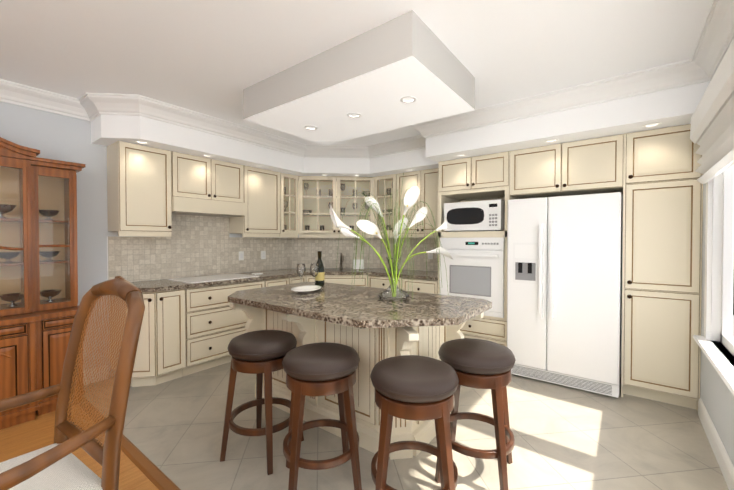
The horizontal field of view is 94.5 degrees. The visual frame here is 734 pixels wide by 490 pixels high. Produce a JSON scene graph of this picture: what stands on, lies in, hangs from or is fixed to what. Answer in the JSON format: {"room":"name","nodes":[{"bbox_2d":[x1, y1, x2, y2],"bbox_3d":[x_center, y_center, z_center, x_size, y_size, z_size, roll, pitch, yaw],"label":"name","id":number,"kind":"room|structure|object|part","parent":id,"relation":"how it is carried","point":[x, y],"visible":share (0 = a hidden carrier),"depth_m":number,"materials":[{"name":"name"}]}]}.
{"room":"kitchen","nodes":[
{"label":"kitchen","id":0,"kind":"room"},
{"bbox_2d":[0,137,35,168],"bbox_3d":[-3.019,-0.759,2.302,0.358,0.220,1.010,1,1,37],"label":"crown molding","id":1,"kind":"structure","parent":0,"point":[11,153],"depth_m":2.53,"materials":[{"name":"brown wood"}]},
{"bbox_2d":[0,404,158,489],"bbox_3d":[-1.985,1.370,0.320,4.665,0.060,3.460,1,1,37],"label":"floor","id":2,"kind":"structure","parent":0,"point":[26,437],"depth_m":2.21,"materials":[{"name":"brown wood"}]},
{"bbox_2d":[0,309,47,429],"bbox_3d":[-2.798,0.936,2.495,0.521,0.745,0.537,1,1,37],"label":"base cabinet","id":3,"kind":"object","parent":2,"relation":"on","point":[23,333],"depth_m":2.48,"materials":[{"name":"brown wood"}]},
{"bbox_2d":[36,305,84,412],"bbox_3d":[-2.592,0.932,2.812,0.464,0.745,0.280,1,1,37],"label":"base cabinet","id":4,"kind":"object","parent":2,"relation":"on","point":[60,317],"depth_m":2.67,"materials":[{"name":"brown wood"}]},
{"bbox_2d":[0,276,144,489],"bbox_3d":[-1.192,0.732,1.155,0.677,1.201,0.698,1,1,37],"label":"armchair","id":5,"kind":"object","parent":2,"relation":"on","point":[57,465],"visible":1,"depth_m":1.28,"materials":[{"name":"brown wood"}]},
{"bbox_2d":[79,395,180,489],"bbox_3d":[-0.919,1.346,1.720,4.665,0.069,0.070,1,1,37],"label":"trim","id":6,"kind":"structure","parent":2,"relation":"on","point":[156,476],"depth_m":2.03,"materials":[{"name":"brown wood"}]},
{"bbox_2d":[0,101,290,377],"bbox_3d":[-2.714,0.000,3.112,0.100,2.600,7.050,1,1,37],"label":"wall","id":7,"kind":"structure","parent":0,"point":[52,136],"depth_m":3.14,"materials":[{"name":"white paint"}]},
{"bbox_2d":[83,365,108,384],"bbox_3d":[-3.619,1.251,1.845,0.016,0.135,3.650,1,1,37],"label":"baseboard","id":8,"kind":"structure","parent":7,"relation":"attached to","point":[104,365],"depth_m":3.22,"materials":[{"name":"white"}]},
{"bbox_2d":[107,141,174,232],"bbox_3d":[-2.245,-0.543,3.363,0.328,0.820,0.450,1,1,37],"label":"upper cabinet","id":9,"kind":"object","parent":7,"relation":"attached to","point":[151,191],"depth_m":3.24,"materials":[{"name":"beige wood"}]},
{"bbox_2d":[175,152,246,204],"bbox_3d":[-1.861,-0.730,3.866,0.328,0.460,0.810,1,1,37],"label":"upper cabinet","id":10,"kind":"object","parent":7,"relation":"attached to","point":[198,180],"depth_m":3.74,"materials":[{"name":"beige wood"}]},
{"bbox_2d":[227,166,286,236],"bbox_3d":[-1.430,-0.558,4.434,0.328,0.820,0.602,1,1,37],"label":"upper cabinet","id":11,"kind":"object","parent":7,"relation":"attached to","point":[264,214],"depth_m":4.31,"materials":[{"name":"beige wood"}]},
{"bbox_2d":[107,214,437,281],"bbox_3d":[-0.662,0.009,3.859,2.260,0.719,3.162,1,1,37],"label":"tile backsplash","id":12,"kind":"structure","parent":7,"relation":"attached to","point":[193,246],"depth_m":4.22,"materials":[{"name":"tile"}]},
{"bbox_2d":[239,251,243,259],"bbox_3d":[-1.638,0.142,4.425,0.008,0.116,0.072,1,1,37],"label":"outlet","id":13,"kind":"object","parent":12,"relation":"attached to","point":[241,255],"visible":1,"depth_m":4.42,"materials":[{"name":"white plastic"}]},
{"bbox_2d":[261,251,265,258],"bbox_3d":[-1.432,0.138,4.696,0.007,0.116,0.072,1,1,37],"label":"electrical outlet","id":14,"kind":"object","parent":12,"relation":"attached to","point":[263,254],"visible":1,"depth_m":4.69,"materials":[{"name":"white plastic"}]},
{"bbox_2d":[428,253,432,258],"bbox_3d":[0.873,0.138,4.672,0.072,0.116,0.007,1,1,37],"label":"electrical outlet","id":15,"kind":"object","parent":12,"relation":"attached to","point":[430,255],"visible":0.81,"depth_m":4.67,"materials":[{"name":"white plastic"}]},
{"bbox_2d":[295,175,326,232],"bbox_3d":[-0.696,-0.591,4.807,0.409,0.761,0.361,1,1,37],"label":"upper cabinet","id":16,"kind":"object","parent":7,"relation":"attached to","point":[310,191],"depth_m":5.05,"materials":[{"name":"beige wood"}]},
{"bbox_2d":[351,176,374,232],"bbox_3d":[-0.166,-0.592,4.843,0.409,0.761,0.361,1,1,37],"label":"upper cabinet","id":17,"kind":"object","parent":7,"relation":"attached to","point":[367,184],"depth_m":5.01,"materials":[{"name":"beige wood"}]},
{"bbox_2d":[0,0,733,158],"bbox_3d":[-1.058,-1.205,1.501,4.465,0.144,6.320,1,1,37],"label":"crown molding","id":18,"kind":"structure","parent":7,"relation":"attached to","point":[716,38],"depth_m":2.97,"materials":[{"name":"white"}]},
{"bbox_2d":[0,0,712,145],"bbox_3d":[-0.898,-1.330,1.710,4.665,0.100,7.050,1,1,37],"label":"ceiling","id":19,"kind":"structure","parent":0,"point":[213,58],"depth_m":2.15,"materials":[{"name":"white paint"}]},
{"bbox_2d":[243,10,474,144],"bbox_3d":[-0.099,-1.169,2.725,1.610,0.250,0.970,1,1,37],"label":"ceiling","id":20,"kind":"structure","parent":0,"point":[373,76],"depth_m":2.37,"materials":[{"name":"grey paint"}]},
{"bbox_2d":[347,113,360,117],"bbox_3d":[-0.103,-1.048,2.730,0.116,0.016,0.116,1,1,37],"label":"recessed light","id":21,"kind":"object","parent":20,"relation":"in","point":[359,114],"visible":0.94,"depth_m":2.73,"materials":[{"name":"white metal"}]},
{"bbox_2d":[400,96,415,102],"bbox_3d":[0.295,-1.044,2.427,0.116,0.016,0.116,1,1,37],"label":"recessed light","id":22,"kind":"object","parent":20,"relation":"in","point":[403,101],"visible":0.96,"depth_m":2.42,"materials":[{"name":"white metal"}]},
{"bbox_2d":[91,81,710,176],"bbox_3d":[0.183,-1.127,3.133,4.465,0.347,3.278,1,1,37],"label":"soffit","id":23,"kind":"structure","parent":0,"point":[673,107],"depth_m":3.19,"materials":[{"name":"white paint"}]},
{"bbox_2d":[642,122,660,126],"bbox_3d":[2.236,-0.950,2.667,0.116,0.016,0.116,1,1,37],"label":"recessed light","id":24,"kind":"object","parent":23,"relation":"in","point":[659,123],"visible":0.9,"depth_m":2.66,"materials":[{"name":"white metal"}]},
{"bbox_2d":[83,362,728,489],"bbox_3d":[0.168,1.330,3.148,4.665,0.060,3.530,1,1,37],"label":"floor","id":25,"kind":"structure","parent":0,"point":[567,438],"depth_m":2.25,"materials":[{"name":"beige tile"}]},
{"bbox_2d":[122,297,157,386],"bbox_3d":[-2.030,0.867,3.053,0.183,0.868,0.183,1,1,37],"label":"base cabinet","id":26,"kind":"object","parent":25,"relation":"on","point":[145,370],"depth_m":3.05,"materials":[{"name":"beige wood"}]},
{"bbox_2d":[158,301,189,383],"bbox_3d":[-2.073,0.857,3.370,0.618,0.879,0.257,1,1,37],"label":"base cabinet","id":27,"kind":"object","parent":25,"relation":"on","point":[173,324],"depth_m":3.20,"materials":[{"name":"beige wood"}]},
{"bbox_2d":[131,265,437,320],"bbox_3d":[-0.664,0.390,3.862,2.256,0.040,3.178,1,1,37],"label":"countertop","id":28,"kind":"structure","parent":27,"relation":"on","point":[208,295],"depth_m":3.73,"materials":[{"name":"brown stone"}]},
{"bbox_2d":[190,313,247,373],"bbox_3d":[-1.721,0.851,3.832,0.618,0.879,0.905,1,1,37],"label":"base cabinet","id":29,"kind":"object","parent":25,"relation":"on","point":[190,325],"depth_m":3.49,"materials":[{"name":"beige wood"}]},
{"bbox_2d":[220,330,303,474],"bbox_3d":[-0.662,0.948,2.172,0.469,0.734,0.469,1,1,37],"label":"stool","id":30,"kind":"object","parent":25,"relation":"on","point":[259,353],"visible":0.85,"depth_m":2.03,"materials":[{"name":"brown wood"}]},
{"bbox_2d":[282,342,361,489],"bbox_3d":[-0.252,0.952,1.885,0.516,0.734,0.516,1,1,37],"label":"stool","id":31,"kind":"object","parent":25,"relation":"on","point":[321,369],"visible":1,"depth_m":1.75,"materials":[{"name":"brown wood"}]},
{"bbox_2d":[230,302,486,459],"bbox_3d":[-0.139,0.868,2.577,1.760,0.880,0.960,1,1,37],"label":"kitchen island","id":32,"kind":"object","parent":25,"relation":"on","point":[371,347],"depth_m":2.25,"materials":[{"name":"beige"}]},
{"bbox_2d":[228,282,491,341],"bbox_3d":[-0.149,0.409,2.541,1.860,0.040,1.060,1,1,37],"label":"island countertop","id":33,"kind":"structure","parent":32,"relation":"on","point":[422,317],"depth_m":2.21,"materials":[{"name":"brown stone"}]},
{"bbox_2d":[291,285,321,292],"bbox_3d":[-0.497,0.368,2.793,0.251,0.032,0.316,1,1,37],"label":"oval plate","id":34,"kind":"object","parent":33,"relation":"on","point":[306,289],"visible":0.98,"depth_m":2.85,"materials":[{"name":"white ceramic"}]},
{"bbox_2d":[297,263,318,285],"bbox_3d":[-0.525,0.274,3.011,0.195,0.215,0.078,0,1,-3],"label":"glasses","id":35,"kind":"object","parent":33,"relation":"on","point":[316,273],"visible":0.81,"depth_m":3.00,"materials":[{"name":"clear glass"}]},
{"bbox_2d":[315,251,324,285],"bbox_3d":[-0.437,0.218,3.134,0.089,0.323,0.089,1,1,37],"label":"champagne bottle","id":36,"kind":"object","parent":33,"relation":"on","point":[320,279],"visible":0.79,"depth_m":3.10,"materials":[{"name":"black"}]},
{"bbox_2d":[330,173,452,300],"bbox_3d":[0.227,-0.101,2.485,0.828,0.980,0.940,1,1,37],"label":"flower vase","id":37,"kind":"object","parent":33,"relation":"on","point":[410,200],"visible":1,"depth_m":2.41,"materials":[{"name":"clear glass"}]},
{"bbox_3d":[0.194,0.239,2.478,0.236,0.300,0.236,1,1,37],"label":"vase glass","id":38,"kind":"part","parent":37,"relation":"part of","materials":[{"name":"clear glass"}]},
{"bbox_2d":[370,355,458,489],"bbox_3d":[0.228,0.955,1.658,0.508,0.734,0.508,1,1,37],"label":"stool","id":39,"kind":"object","parent":25,"relation":"on","point":[415,387],"visible":1,"depth_m":1.51,"materials":[{"name":"brown wood"}]},
{"bbox_2d":[402,281,437,293],"bbox_3d":[0.819,0.843,4.348,0.482,0.879,0.618,1,1,37],"label":"base cabinet","id":40,"kind":"object","parent":25,"relation":"on","point":[431,287],"depth_m":4.04,"materials":[{"name":"beige wood"}]},
{"bbox_2d":[435,338,515,489],"bbox_3d":[0.629,0.951,1.969,0.445,0.734,0.445,1,1,37],"label":"stool","id":41,"kind":"object","parent":25,"relation":"on","point":[480,364],"visible":0.85,"depth_m":1.81,"materials":[{"name":"brown wood"}]},
{"bbox_2d":[507,192,621,397],"bbox_3d":[1.944,0.418,3.355,0.901,1.733,0.770,1,1,37],"label":"refrigerator","id":42,"kind":"object","parent":25,"relation":"on","point":[563,290],"visible":0.88,"depth_m":3.06,"materials":[{"name":"white metal"}]},
{"bbox_2d":[438,124,702,411],"bbox_3d":[1.876,0.170,3.507,2.198,2.250,0.659,1,1,37],"label":"cabinet tower","id":43,"kind":"object","parent":25,"relation":"on","point":[652,176],"visible":0.77,"depth_m":2.83,"materials":[{"name":"beige wood"}]},
{"bbox_2d":[440,237,504,317],"bbox_3d":[1.272,0.330,3.886,0.700,0.826,0.636,1,1,37],"label":"wall oven","id":44,"kind":"object","parent":43,"relation":"in","point":[474,268],"visible":0.77,"depth_m":3.63,"materials":[{"name":"white metal"}]},
{"bbox_2d":[444,199,504,231],"bbox_3d":[1.271,-0.313,3.876,0.630,0.324,0.478,1,1,37],"label":"microwave","id":45,"kind":"object","parent":43,"relation":"in","point":[487,215],"visible":0.92,"depth_m":3.66,"materials":[{"name":"white plastic"}]},
{"bbox_2d":[406,195,622,373],"bbox_3d":[1.247,-0.019,4.464,4.565,2.600,0.100,1,1,37],"label":"wall","id":46,"kind":"structure","parent":0,"point":[621,281],"depth_m":3.41,"materials":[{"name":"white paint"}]},
{"bbox_2d":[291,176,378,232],"bbox_3d":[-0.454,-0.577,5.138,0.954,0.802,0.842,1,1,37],"label":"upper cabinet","id":47,"kind":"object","parent":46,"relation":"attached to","point":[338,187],"depth_m":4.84,"materials":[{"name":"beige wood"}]},
{"bbox_2d":[391,168,438,236],"bbox_3d":[0.773,-0.560,4.545,0.817,0.820,0.328,1,1,37],"label":"upper cabinet","id":48,"kind":"object","parent":46,"relation":"attached to","point":[426,181],"depth_m":4.41,"materials":[{"name":"beige wood"}]},
{"bbox_2d":[700,184,733,465],"bbox_3d":[0.918,0.040,0.347,0.100,2.600,6.850,1,1,37],"label":"wall","id":49,"kind":"structure","parent":0,"point":[716,396],"depth_m":2.19,"materials":[{"name":"white paint"}]},
{"bbox_2d":[690,39,733,183],"bbox_3d":[1.500,-0.654,1.295,0.086,0.480,2.800,1,1,37],"label":"window blind","id":50,"kind":"object","parent":49,"relation":"attached to","point":[712,128],"visible":1,"depth_m":1.85,"materials":[{"name":"white fabric"}]},
{"bbox_2d":[693,164,733,395],"bbox_3d":[1.562,-0.026,1.257,0.178,1.605,2.870,1,1,37],"label":"window","id":51,"kind":"structure","parent":49,"relation":"in","point":[719,268],"depth_m":2.27,"materials":[{"name":"white"}]},
{"bbox_2d":[698,398,733,489],"bbox_3d":[0.675,1.275,0.141,0.016,0.135,6.200,1,1,37],"label":"baseboard","id":52,"kind":"structure","parent":49,"relation":"attached to","point":[725,464],"depth_m":2.08,"materials":[{"name":"white wood"}]}
]}

